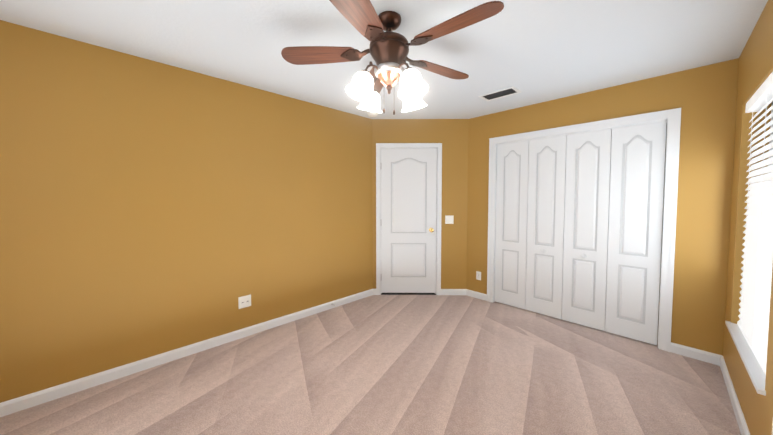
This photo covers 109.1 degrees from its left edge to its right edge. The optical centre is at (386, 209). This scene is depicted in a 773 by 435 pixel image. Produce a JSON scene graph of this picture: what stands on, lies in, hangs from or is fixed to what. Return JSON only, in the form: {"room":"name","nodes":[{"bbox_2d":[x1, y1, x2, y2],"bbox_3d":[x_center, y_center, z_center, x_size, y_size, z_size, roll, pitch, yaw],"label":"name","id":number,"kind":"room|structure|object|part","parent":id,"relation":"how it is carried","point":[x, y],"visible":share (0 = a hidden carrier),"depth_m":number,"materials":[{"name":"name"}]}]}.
{"room":"empty bedroom","nodes":[
{"label":"empty bedroom","id":0,"kind":"room"},
{"bbox_2d":[0,20,372,402],"bbox_3d":[-1.540,0.027,2.609,3.830,2.440,0.140,-2,3,-44],"label":"wall","id":1,"kind":"structure","parent":0,"point":[149,208],"depth_m":2.19,"materials":[{"name":"yellow paint"}]},
{"bbox_2d":[0,289,372,416],"bbox_3d":[-1.470,1.205,2.621,3.596,0.085,0.014,-2,3,-44],"label":"baseboard","id":2,"kind":"structure","parent":1,"relation":"attached to","point":[11,406],"depth_m":2.21,"materials":[{"name":"white wood"}]},
{"bbox_2d":[238,295,250,308],"bbox_3d":[-1.385,0.899,2.695,0.116,0.116,0.009,-2,3,-44],"label":"wall jack","id":3,"kind":"object","parent":1,"relation":"attached to","point":[244,301],"visible":1,"depth_m":2.69,"materials":[{"name":"white plastic"}]},
{"bbox_2d":[373,289,465,294],"bbox_3d":[0.463,1.152,3.865,1.315,0.085,0.014,0,2,1],"label":"baseboard","id":4,"kind":"structure","parent":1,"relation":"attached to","point":[453,291],"depth_m":3.85,"materials":[{"name":"white wood"}]},
{"bbox_2d":[0,295,740,434],"bbox_3d":[0.289,1.330,2.105,5.660,0.120,3.500,-2,3,-44],"label":"floor","id":5,"kind":"structure","parent":0,"point":[418,365],"depth_m":2.00,"materials":[{"name":"beige carpet"}]},
{"bbox_2d":[0,0,767,118],"bbox_3d":[0.289,-1.228,1.995,5.660,0.120,3.500,-2,3,-44],"label":"ceiling","id":6,"kind":"structure","parent":0,"point":[536,51],"depth_m":1.89,"materials":[{"name":"white paint"}]},
{"bbox_2d":[367,111,377,116],"bbox_3d":[-0.176,-1.212,3.501,0.136,0.040,0.136,-2,3,-44],"label":"smoke detector","id":7,"kind":"object","parent":6,"relation":"attached to","point":[372,114],"visible":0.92,"depth_m":3.46,"materials":[{"name":"white plastic"}]},
{"bbox_2d":[281,0,503,114],"bbox_3d":[0.056,-0.857,1.660,1.266,0.593,1.247,-2,3,-44],"label":"ceiling fan","id":8,"kind":"object","parent":6,"relation":"hanging from","point":[388,50],"visible":1,"depth_m":1.59,"materials":[{"name":"brown wood"}]},
{"bbox_3d":[-0.418,-0.953,1.698,0.460,0.006,0.152,0,-9,4],"label":"blade","id":9,"kind":"part","parent":8,"relation":"part of","materials":[{"name":"brown wood"}]},
{"label":"blade","id":10,"kind":"part","parent":8,"relation":"part of","materials":[{"name":"brown wood"}]},
{"bbox_3d":[0.017,-0.930,1.671,0.240,0.448,0.240,-2,3,-44],"label":"motor","id":11,"kind":"part","parent":8,"relation":"part of","materials":[{"name":"brown metal"}]},
{"bbox_3d":[0.384,-0.962,1.902,0.460,0.006,0.152,-2,14,-32],"label":"blade","id":12,"kind":"part","parent":8,"relation":"part of","materials":[{"name":"brown wood"}]},
{"label":"blade","id":13,"kind":"part","parent":8,"relation":"part of","materials":[{"name":"brown wood"}]},
{"bbox_2d":[478,86,521,100],"bbox_3d":[1.175,-1.202,2.865,0.215,0.005,0.365,-2,3,-44],"label":"ceiling vent","id":14,"kind":"object","parent":6,"relation":"in","point":[505,92],"visible":1,"depth_m":2.85,"materials":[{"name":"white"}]},
{"bbox_2d":[372,119,467,288],"bbox_3d":[0.464,-0.028,3.891,1.555,2.440,0.140,0,2,1],"label":"wall","id":15,"kind":"structure","parent":0,"point":[451,135],"depth_m":3.80,"materials":[{"name":"yellow paint"}]},
{"bbox_2d":[376,143,441,294],"bbox_3d":[0.310,0.133,3.990,0.902,2.110,0.362,0,2,1],"label":"door frame","id":16,"kind":"structure","parent":15,"relation":"attached to","point":[439,174],"depth_m":3.81,"materials":[{"name":"white wood"}]},
{"bbox_2d":[381,148,436,292],"bbox_3d":[0.308,0.158,3.852,0.770,2.016,0.035,0,2,1],"label":"door leaf","id":17,"kind":"structure","parent":15,"relation":"in","point":[408,210],"depth_m":3.84,"materials":[{"name":"white paint"}]},
{"bbox_2d":[445,215,453,223],"bbox_3d":[0.873,0.136,3.818,0.116,0.116,0.012,0,2,1],"label":"light switch","id":18,"kind":"object","parent":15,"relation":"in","point":[449,219],"visible":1,"depth_m":3.82,"materials":[{"name":"white plastic"}]},
{"bbox_2d":[466,58,738,355],"bbox_3d":[1.986,0.009,3.032,0.140,2.440,2.530,-2,3,-44],"label":"wall","id":19,"kind":"structure","parent":0,"point":[704,98],"depth_m":2.34,"materials":[{"name":"yellow paint"}]},
{"bbox_2d":[476,271,480,279],"bbox_3d":[1.244,0.890,3.721,0.008,0.115,0.070,-2,3,-44],"label":"outlet","id":20,"kind":"object","parent":19,"relation":"attached to","point":[478,275],"visible":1,"depth_m":3.72,"materials":[{"name":"white plastic"}]},
{"bbox_2d":[495,121,666,344],"bbox_3d":[1.941,0.204,3.013,0.066,2.028,1.516,-2,3,-44],"label":"bifold closet door","id":21,"kind":"structure","parent":19,"relation":"in","point":[558,213],"depth_m":2.87,"materials":[{"name":"white paint"}]},
{"bbox_2d":[487,108,680,351],"bbox_3d":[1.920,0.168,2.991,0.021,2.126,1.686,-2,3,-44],"label":"trim","id":22,"kind":"structure","parent":19,"relation":"attached to","point":[673,116],"depth_m":2.45,"materials":[{"name":"white wood"}]},
{"bbox_2d":[466,289,721,365],"bbox_3d":[1.914,1.187,3.045,0.014,0.085,2.296,-2,3,-44],"label":"baseboard","id":23,"kind":"structure","parent":19,"relation":"attached to","point":[698,354],"depth_m":2.35,"materials":[{"name":"white wood"}]},
{"bbox_2d":[606,125,666,320],"bbox_3d":[2.277,-0.004,3.334,0.700,2.440,2.244,-2,3,-44],"label":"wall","id":24,"kind":"structure","parent":0,"point":[662,221],"depth_m":2.99,"materials":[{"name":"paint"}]},
{"bbox_2d":[723,0,772,434],"bbox_3d":[1.167,0.116,0.539,4.800,2.440,0.170,-2,3,-44],"label":"wall","id":25,"kind":"structure","parent":0,"point":[755,67],"depth_m":1.89,"materials":[{"name":"yellow paint"}]},
{"bbox_2d":[720,356,749,434],"bbox_3d":[1.103,1.289,0.655,4.520,0.085,0.014,-2,3,-44],"label":"baseboard","id":26,"kind":"structure","parent":25,"relation":"attached to","point":[741,421],"depth_m":1.77,"materials":[{"name":"white"}]},
{"bbox_2d":[725,321,765,395],"bbox_3d":[2.199,0.852,1.619,1.051,0.024,0.164,-2,3,-44],"label":"window sill","id":27,"kind":"structure","parent":25,"relation":"attached to","point":[755,371],"depth_m":1.56,"materials":[{"name":"white"}]},
{"bbox_2d":[737,72,772,374],"bbox_3d":[2.188,0.055,1.596,0.995,1.567,0.063,-2,3,-44],"label":"window blinds","id":28,"kind":"object","parent":25,"relation":"attached to","point":[755,291],"visible":1,"depth_m":1.64,"materials":[{"name":"white plastic"}]},
{"bbox_2d":[767,101,772,180],"bbox_3d":[2.254,0.058,1.529,1.007,1.570,0.055,-2,3,-44],"label":"window","id":29,"kind":"structure","parent":25,"relation":"in","point":[771,126],"depth_m":1.84,"materials":[{"name":"white"}]}
]}

